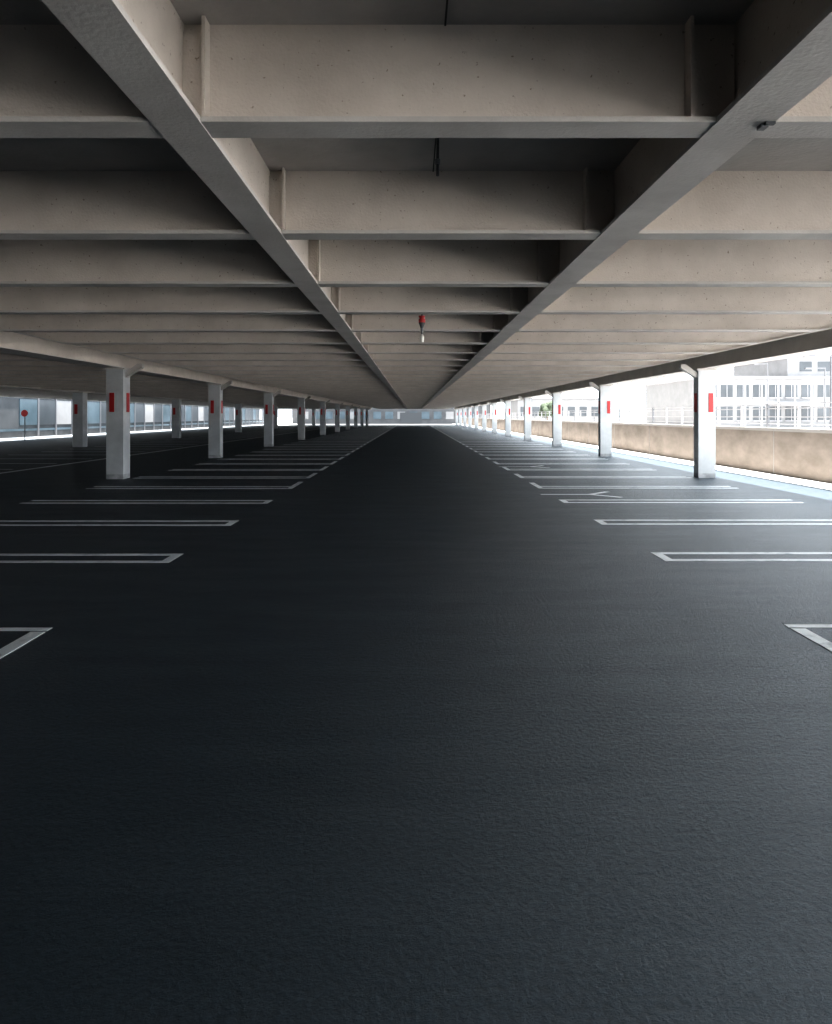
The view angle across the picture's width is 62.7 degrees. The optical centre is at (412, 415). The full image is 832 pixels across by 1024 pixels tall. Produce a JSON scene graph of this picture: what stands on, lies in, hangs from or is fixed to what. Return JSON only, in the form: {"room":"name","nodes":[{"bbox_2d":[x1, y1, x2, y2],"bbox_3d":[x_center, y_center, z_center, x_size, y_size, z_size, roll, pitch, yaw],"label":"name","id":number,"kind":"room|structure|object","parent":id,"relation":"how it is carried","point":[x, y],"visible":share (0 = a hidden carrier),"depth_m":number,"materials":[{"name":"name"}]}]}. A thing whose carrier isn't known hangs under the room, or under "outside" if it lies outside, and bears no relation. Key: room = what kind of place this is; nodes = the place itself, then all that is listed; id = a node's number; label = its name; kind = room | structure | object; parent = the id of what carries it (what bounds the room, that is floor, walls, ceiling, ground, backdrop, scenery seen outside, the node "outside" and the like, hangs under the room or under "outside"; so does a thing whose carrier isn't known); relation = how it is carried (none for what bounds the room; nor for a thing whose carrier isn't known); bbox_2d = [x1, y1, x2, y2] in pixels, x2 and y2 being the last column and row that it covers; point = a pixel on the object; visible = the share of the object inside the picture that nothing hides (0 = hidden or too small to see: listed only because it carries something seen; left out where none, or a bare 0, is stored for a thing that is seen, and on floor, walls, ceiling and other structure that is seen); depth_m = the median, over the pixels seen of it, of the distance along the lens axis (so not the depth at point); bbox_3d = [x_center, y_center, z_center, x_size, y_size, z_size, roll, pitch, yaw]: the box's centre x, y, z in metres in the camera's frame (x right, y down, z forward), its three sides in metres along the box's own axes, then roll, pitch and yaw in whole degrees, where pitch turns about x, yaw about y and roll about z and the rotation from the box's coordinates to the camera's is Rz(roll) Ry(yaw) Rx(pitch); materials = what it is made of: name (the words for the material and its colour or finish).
{"room":"parking garage","nodes":[
{"label":"parking garage","id":0,"kind":"room"},
{"bbox_2d":[0,396,258,408],"bbox_3d":[-25.850,-1.455,56.500,0.360,0.470,129.000,0,0,0],"label":"girder","id":1,"kind":"object","parent":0,"point":[0,396],"depth_m":51.09,"materials":[{"name":"grey concrete"}]},
{"bbox_2d":[0,424,263,440],"bbox_3d":[-27.750,1.705,61.500,3.500,0.190,139.000,0,0,0],"label":"lane","id":2,"kind":"object","parent":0,"point":[92,434],"visible":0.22,"depth_m":56.37,"materials":[{"name":"grey concrete"}]},
{"bbox_2d":[42,0,407,408],"bbox_3d":[-1.000,-1.463,56.500,0.210,0.454,129.000,0,0,0],"label":"girder","id":3,"kind":"object","parent":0,"point":[138,44],"depth_m":2.86,"materials":[{"name":"grey concrete"}]},
{"bbox_2d":[0,425,831,1023],"bbox_3d":[-8.550,1.700,56.500,34.900,0.200,129.000,0,0,0],"label":"floor","id":4,"kind":"structure","parent":0,"point":[417,734],"depth_m":3.33,"materials":[{"name":"asphalt"}]},
{"bbox_2d":[21,410,27,440],"bbox_3d":[-25.300,0.600,44.485,0.440,2.000,0.089,0,0,0],"label":"road sign","id":5,"kind":"object","parent":4,"relation":"on","point":[24,413],"visible":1,"depth_m":44.44,"materials":[{"name":"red metal"}]},
{"bbox_2d":[71,392,87,446],"bbox_3d":[-17.200,0.190,35.260,0.620,2.820,0.620,0,0,0],"label":"concrete column","id":6,"kind":"structure","parent":4,"relation":"on","point":[79,399],"depth_m":35.00,"materials":[{"name":"white paint"}]},
{"bbox_2d":[0,385,310,408],"bbox_3d":[-17.225,-1.455,56.500,0.610,0.470,129.000,0,0,0],"label":"girder","id":7,"kind":"object","parent":6,"relation":"on","point":[4,386],"depth_m":33.99,"materials":[{"name":"grey concrete"}]},
{"bbox_2d":[104,364,143,478],"bbox_3d":[-7.375,0.130,17.510,0.900,2.940,0.500,0,0,0],"label":"concrete column","id":8,"kind":"structure","parent":4,"relation":"on","point":[117,379],"depth_m":17.30,"materials":[{"name":"white paint"}]},
{"bbox_2d":[0,331,370,408],"bbox_3d":[-7.630,-1.455,56.500,0.600,0.470,129.000,0,0,0],"label":"girder","id":9,"kind":"object","parent":8,"relation":"on","point":[13,343],"depth_m":16.69,"materials":[{"name":"grey concrete"}]},
{"bbox_2d":[171,399,181,437],"bbox_3d":[-17.200,0.190,49.660,0.620,2.820,0.620,0,0,0],"label":"concrete column","id":10,"kind":"structure","parent":4,"relation":"on","point":[176,403],"depth_m":49.40,"materials":[{"name":"white paint"}]},
{"bbox_2d":[207,381,232,457],"bbox_3d":[-7.375,0.130,26.160,0.900,2.940,0.500,0,0,0],"label":"concrete column","id":11,"kind":"structure","parent":4,"relation":"on","point":[215,391],"depth_m":25.95,"materials":[{"name":"white paint"}]},
{"bbox_2d":[235,404,241,431],"bbox_3d":[-17.200,0.190,67.260,0.620,2.820,0.620,0,0,0],"label":"concrete column","id":12,"kind":"structure","parent":4,"relation":"on","point":[238,407],"depth_m":67.01,"materials":[{"name":"white paint"}]},
{"bbox_2d":[264,390,280,446],"bbox_3d":[-7.375,0.130,35.810,0.900,2.940,0.500,0,0,0],"label":"concrete column","id":13,"kind":"structure","parent":4,"relation":"on","point":[268,397],"depth_m":35.60,"materials":[{"name":"white paint"}]},
{"bbox_2d":[274,406,277,428],"bbox_3d":[-17.200,0.190,85.260,0.620,2.820,0.620,0,0,0],"label":"concrete column","id":14,"kind":"structure","parent":4,"relation":"on","point":[275,407],"depth_m":84.99,"materials":[{"name":"white paint"}]},
{"bbox_2d":[297,396,310,439],"bbox_3d":[-7.375,0.130,46.310,0.900,2.940,0.500,0,0,0],"label":"concrete column","id":15,"kind":"structure","parent":4,"relation":"on","point":[301,401],"depth_m":46.10,"materials":[{"name":"white paint"}]},
{"bbox_2d":[312,409,314,424],"bbox_3d":[-17.200,0.190,118.260,0.620,2.820,0.620,0,0,0],"label":"concrete column","id":16,"kind":"structure","parent":4,"relation":"on","point":[313,410],"depth_m":118.00,"materials":[{"name":"white paint"}]},
{"bbox_2d":[319,400,329,434],"bbox_3d":[-7.375,0.130,57.210,0.900,2.940,0.500,0,0,0],"label":"concrete column","id":17,"kind":"structure","parent":4,"relation":"on","point":[322,403],"depth_m":57.01,"materials":[{"name":"white paint"}]},
{"bbox_2d":[335,403,343,431],"bbox_3d":[-7.375,0.130,68.210,0.900,2.940,0.500,0,0,0],"label":"concrete column","id":18,"kind":"structure","parent":4,"relation":"on","point":[337,406],"depth_m":68.00,"materials":[{"name":"white paint"}]},
{"bbox_2d":[345,404,352,429],"bbox_3d":[-7.375,0.130,79.210,0.900,2.940,0.500,0,0,0],"label":"concrete column","id":19,"kind":"structure","parent":4,"relation":"on","point":[347,406],"depth_m":78.99,"materials":[{"name":"white paint"}]},
{"bbox_2d":[354,406,360,427],"bbox_3d":[-7.375,0.130,90.210,0.900,2.940,0.500,0,0,0],"label":"concrete column","id":20,"kind":"structure","parent":4,"relation":"on","point":[355,408],"depth_m":89.99,"materials":[{"name":"white paint"}]},
{"bbox_2d":[360,407,365,426],"bbox_3d":[-7.375,0.130,101.210,0.900,2.940,0.500,0,0,0],"label":"concrete column","id":21,"kind":"structure","parent":4,"relation":"on","point":[361,409],"depth_m":101.01,"materials":[{"name":"white paint"}]},
{"bbox_2d":[366,408,370,425],"bbox_3d":[-7.375,0.130,112.210,0.900,2.940,0.500,0,0,0],"label":"concrete column","id":22,"kind":"structure","parent":4,"relation":"on","point":[369,408],"depth_m":112.00,"materials":[{"name":"white paint"}]},
{"bbox_2d":[0,425,831,658],"bbox_3d":[-4.700,1.598,61.655,23.800,0.003,114.690,0,0,0],"label":"parking lines","id":23,"kind":"object","parent":4,"relation":"on","point":[801,629],"visible":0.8,"depth_m":10.14,"materials":[{"name":"white paint"}]},
{"bbox_2d":[453,408,457,424],"bbox_3d":[7.395,0.130,118.150,0.910,2.940,0.380,0,0,0],"label":"concrete column","id":24,"kind":"structure","parent":4,"relation":"on","point":[456,410],"depth_m":118.00,"materials":[{"name":"white paint"}]},
{"bbox_2d":[457,408,461,425],"bbox_3d":[7.395,0.130,109.150,0.910,2.940,0.380,0,0,0],"label":"concrete column","id":25,"kind":"structure","parent":4,"relation":"on","point":[459,409],"depth_m":109.00,"materials":[{"name":"white paint"}]},
{"bbox_2d":[460,407,465,426],"bbox_3d":[7.395,0.130,99.950,0.910,2.940,0.380,0,0,0],"label":"concrete column","id":26,"kind":"structure","parent":4,"relation":"on","point":[464,409],"depth_m":99.81,"materials":[{"name":"white paint"}]},
{"bbox_2d":[465,406,471,427],"bbox_3d":[7.395,0.130,90.850,0.910,2.940,0.380,0,0,0],"label":"concrete column","id":27,"kind":"structure","parent":4,"relation":"on","point":[469,408],"depth_m":90.70,"materials":[{"name":"white paint"}]},
{"bbox_2d":[471,405,477,428],"bbox_3d":[7.395,0.130,81.750,0.910,2.940,0.380,0,0,0],"label":"concrete column","id":28,"kind":"structure","parent":4,"relation":"on","point":[475,407],"depth_m":81.60,"materials":[{"name":"white paint"}]},
{"bbox_2d":[478,403,485,430],"bbox_3d":[7.395,0.130,72.650,0.910,2.940,0.380,0,0,0],"label":"concrete column","id":29,"kind":"structure","parent":4,"relation":"on","point":[483,406],"depth_m":72.50,"materials":[{"name":"white paint"}]},
{"bbox_2d":[487,402,496,432],"bbox_3d":[7.395,0.130,63.550,0.910,2.940,0.380,0,0,0],"label":"concrete column","id":30,"kind":"structure","parent":4,"relation":"on","point":[494,405],"depth_m":63.39,"materials":[{"name":"white paint"}]},
{"bbox_2d":[500,399,510,435],"bbox_3d":[7.395,0.130,54.450,0.910,2.940,0.380,0,0,0],"label":"concrete column","id":31,"kind":"structure","parent":4,"relation":"on","point":[507,403],"depth_m":54.30,"materials":[{"name":"white paint"}]},
{"bbox_2d":[518,396,531,439],"bbox_3d":[7.395,0.130,45.150,0.910,2.940,0.380,0,0,0],"label":"concrete column","id":32,"kind":"structure","parent":4,"relation":"on","point":[527,400],"depth_m":45.00,"materials":[{"name":"white paint"}]},
{"bbox_2d":[544,390,562,446],"bbox_3d":[7.395,0.130,35.950,0.910,2.940,0.380,0,0,0],"label":"concrete column","id":33,"kind":"structure","parent":4,"relation":"on","point":[556,397],"depth_m":35.80,"materials":[{"name":"white paint"}]},
{"bbox_2d":[541,491,620,497],"bbox_3d":[3.371,1.596,13.900,1.542,0.001,1.085,0,0,0],"label":"bay","id":34,"kind":"object","parent":4,"relation":"on","point":[604,491],"visible":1,"depth_m":13.88,"materials":[{"name":"white paint"}]},
{"bbox_2d":[588,382,612,456],"bbox_3d":[7.395,0.130,26.950,0.910,2.940,0.380,0,0,0],"label":"concrete column","id":35,"kind":"structure","parent":4,"relation":"on","point":[604,391],"depth_m":26.80,"materials":[{"name":"white paint"}]},
{"bbox_2d":[679,364,717,477],"bbox_3d":[7.395,0.130,17.750,0.910,2.940,0.380,0,0,0],"label":"concrete column","id":36,"kind":"structure","parent":4,"relation":"on","point":[704,379],"depth_m":17.60,"materials":[{"name":"white paint"}]},
{"bbox_2d":[455,329,831,408],"bbox_3d":[7.660,-1.455,56.500,0.540,0.470,129.000,0,0,0],"label":"girder","id":37,"kind":"object","parent":36,"relation":"on","point":[818,342],"depth_m":16.58,"materials":[{"name":"grey concrete"}]},
{"bbox_2d":[0,15,831,408],"bbox_3d":[-9.190,-1.465,56.640,33.220,0.450,128.650,0,0,0],"label":"ceiling","id":38,"kind":"structure","parent":0,"point":[152,266],"depth_m":4.71,"materials":[{"name":"grey concrete"}]},
{"bbox_2d":[419,314,424,341],"bbox_3d":[0.120,-1.340,9.150,0.090,0.700,0.088,0,0,0],"label":"warning lamp","id":39,"kind":"object","parent":38,"relation":"hanging from","point":[421,320],"visible":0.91,"depth_m":9.13,"materials":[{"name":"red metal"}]},
{"bbox_2d":[435,138,439,175],"bbox_3d":[0.150,-1.575,4.150,0.032,0.230,0.030,0,0,0],"label":"pipe","id":40,"kind":"object","parent":38,"relation":"attached to","point":[437,160],"visible":0.9,"depth_m":4.14,"materials":[{"name":"grey metal"}]},
{"bbox_2d":[757,121,775,130],"bbox_3d":[1.495,-1.250,2.890,0.050,0.060,0.060,0,0,0],"label":"clamp","id":41,"kind":"object","parent":38,"relation":"attached to","point":[762,126],"visible":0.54,"depth_m":2.88,"materials":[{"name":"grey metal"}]},
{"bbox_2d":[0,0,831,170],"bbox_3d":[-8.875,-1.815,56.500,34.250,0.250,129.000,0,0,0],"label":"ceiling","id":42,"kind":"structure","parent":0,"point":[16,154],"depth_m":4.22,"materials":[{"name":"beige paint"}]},
{"bbox_2d":[433,0,447,171],"bbox_3d":[0.005,-1.688,56.500,12.410,0.008,128.800,0,0,0],"label":"strips","id":43,"kind":"object","parent":42,"relation":"attached to","point":[446,9],"depth_m":2.93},
{"bbox_2d":[421,0,831,408],"bbox_3d":[1.400,-1.463,56.500,0.240,0.454,129.000,0,0,0],"label":"girder","id":44,"kind":"object","parent":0,"point":[783,48],"depth_m":3.07,"materials":[{"name":"grey concrete"}]},
{"bbox_2d":[458,424,831,490],"bbox_3d":[9.440,1.685,69.000,1.080,0.230,154.000,0,0,0],"label":"pavement","id":45,"kind":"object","parent":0,"point":[779,478],"visible":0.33,"depth_m":20.17,"materials":[{"name":"grey concrete"}]},
{"bbox_2d":[462,418,831,483],"bbox_3d":[10.180,1.065,79.500,0.360,1.470,133.000,0,0,0],"label":"wall","id":46,"kind":"structure","parent":0,"point":[802,453],"depth_m":21.47,"materials":[{"name":"concrete"}]},
{"label":"outside","id":47,"kind":"structure","parent":0,"visible":0},
{"bbox_2d":[278,418,828,428],"bbox_3d":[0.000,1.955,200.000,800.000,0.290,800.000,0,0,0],"label":"ground","id":48,"kind":"structure","parent":47,"point":[281,421],"depth_m":224.70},
{"bbox_2d":[0,397,263,438],"bbox_3d":[-36.940,-2.795,65.000,14.120,9.210,170.000,0,0,0],"label":"building","id":49,"kind":"structure","parent":48,"relation":"on","point":[45,417],"depth_m":63.36,"materials":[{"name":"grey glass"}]},
{"bbox_2d":[292,404,490,423],"bbox_3d":[-5.000,-1.795,166.400,46.000,7.210,17.200,0,0,0],"label":"building","id":50,"kind":"structure","parent":48,"relation":"on","point":[375,416],"depth_m":158.02,"materials":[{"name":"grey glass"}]},
{"bbox_2d":[539,401,551,419],"bbox_3d":[24.791,-0.507,125.982,3.043,4.634,3.203,0,0,0],"label":"street tree","id":51,"kind":"object","parent":48,"relation":"on","point":[547,406],"visible":0.79,"depth_m":125.00,"materials":[{"name":"green plant"}]},
{"bbox_2d":[511,398,597,421],"bbox_3d":[32.500,-1.045,160.000,19.800,5.710,20.800,0,0,0],"label":"warehouse building","id":52,"kind":"structure","parent":48,"relation":"on","point":[568,404],"depth_m":150.01,"materials":[{"name":"grey metal"}]},
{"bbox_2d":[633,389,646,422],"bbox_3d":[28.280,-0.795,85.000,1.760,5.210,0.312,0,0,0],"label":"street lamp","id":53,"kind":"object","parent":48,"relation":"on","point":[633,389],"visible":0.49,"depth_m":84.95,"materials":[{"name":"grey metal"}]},
{"bbox_2d":[473,402,831,427],"bbox_3d":[13.020,0.680,80.500,0.080,2.260,135.000,0,0,0],"label":"railing","id":54,"kind":"object","parent":48,"relation":"on","point":[799,407],"visible":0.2,"depth_m":29.00,"materials":[{"name":"white metal"}]},
{"bbox_2d":[643,356,829,427],"bbox_3d":[83.000,-4.195,121.200,74.800,12.010,28.400,0,0,0],"label":"office building","id":55,"kind":"structure","parent":48,"relation":"on","point":[788,380],"depth_m":109.99,"materials":[{"name":"white concrete"}]},
{"bbox_2d":[753,363,767,403],"bbox_3d":[39.780,-2.095,78.000,1.760,7.810,0.312,0,0,0],"label":"street lamp","id":56,"kind":"object","parent":48,"relation":"on","point":[754,363],"visible":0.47,"depth_m":77.94,"materials":[{"name":"grey metal"}]},
{"bbox_2d":[804,367,825,428],"bbox_3d":[32.480,-1.045,55.000,1.760,5.710,0.312,0,0,0],"label":"street lamp","id":57,"kind":"object","parent":48,"relation":"on","point":[806,367],"visible":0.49,"depth_m":54.94,"materials":[{"name":"grey metal"}]},
{"bbox_2d":[803,354,831,428],"bbox_3d":[23.780,-0.895,40.000,1.760,5.410,0.312,0,0,0],"label":"street lamp","id":58,"kind":"object","parent":48,"relation":"on","point":[813,355],"visible":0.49,"depth_m":39.95,"materials":[{"name":"grey metal"}]},
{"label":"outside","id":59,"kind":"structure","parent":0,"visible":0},
{"bbox_2d":[294,424,454,424],"bbox_3d":[-8.100,1.800,139.050,33.800,0.020,35.900,0,0,0],"label":"road","id":60,"kind":"structure","parent":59,"point":[294,424],"depth_m":143.77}
]}

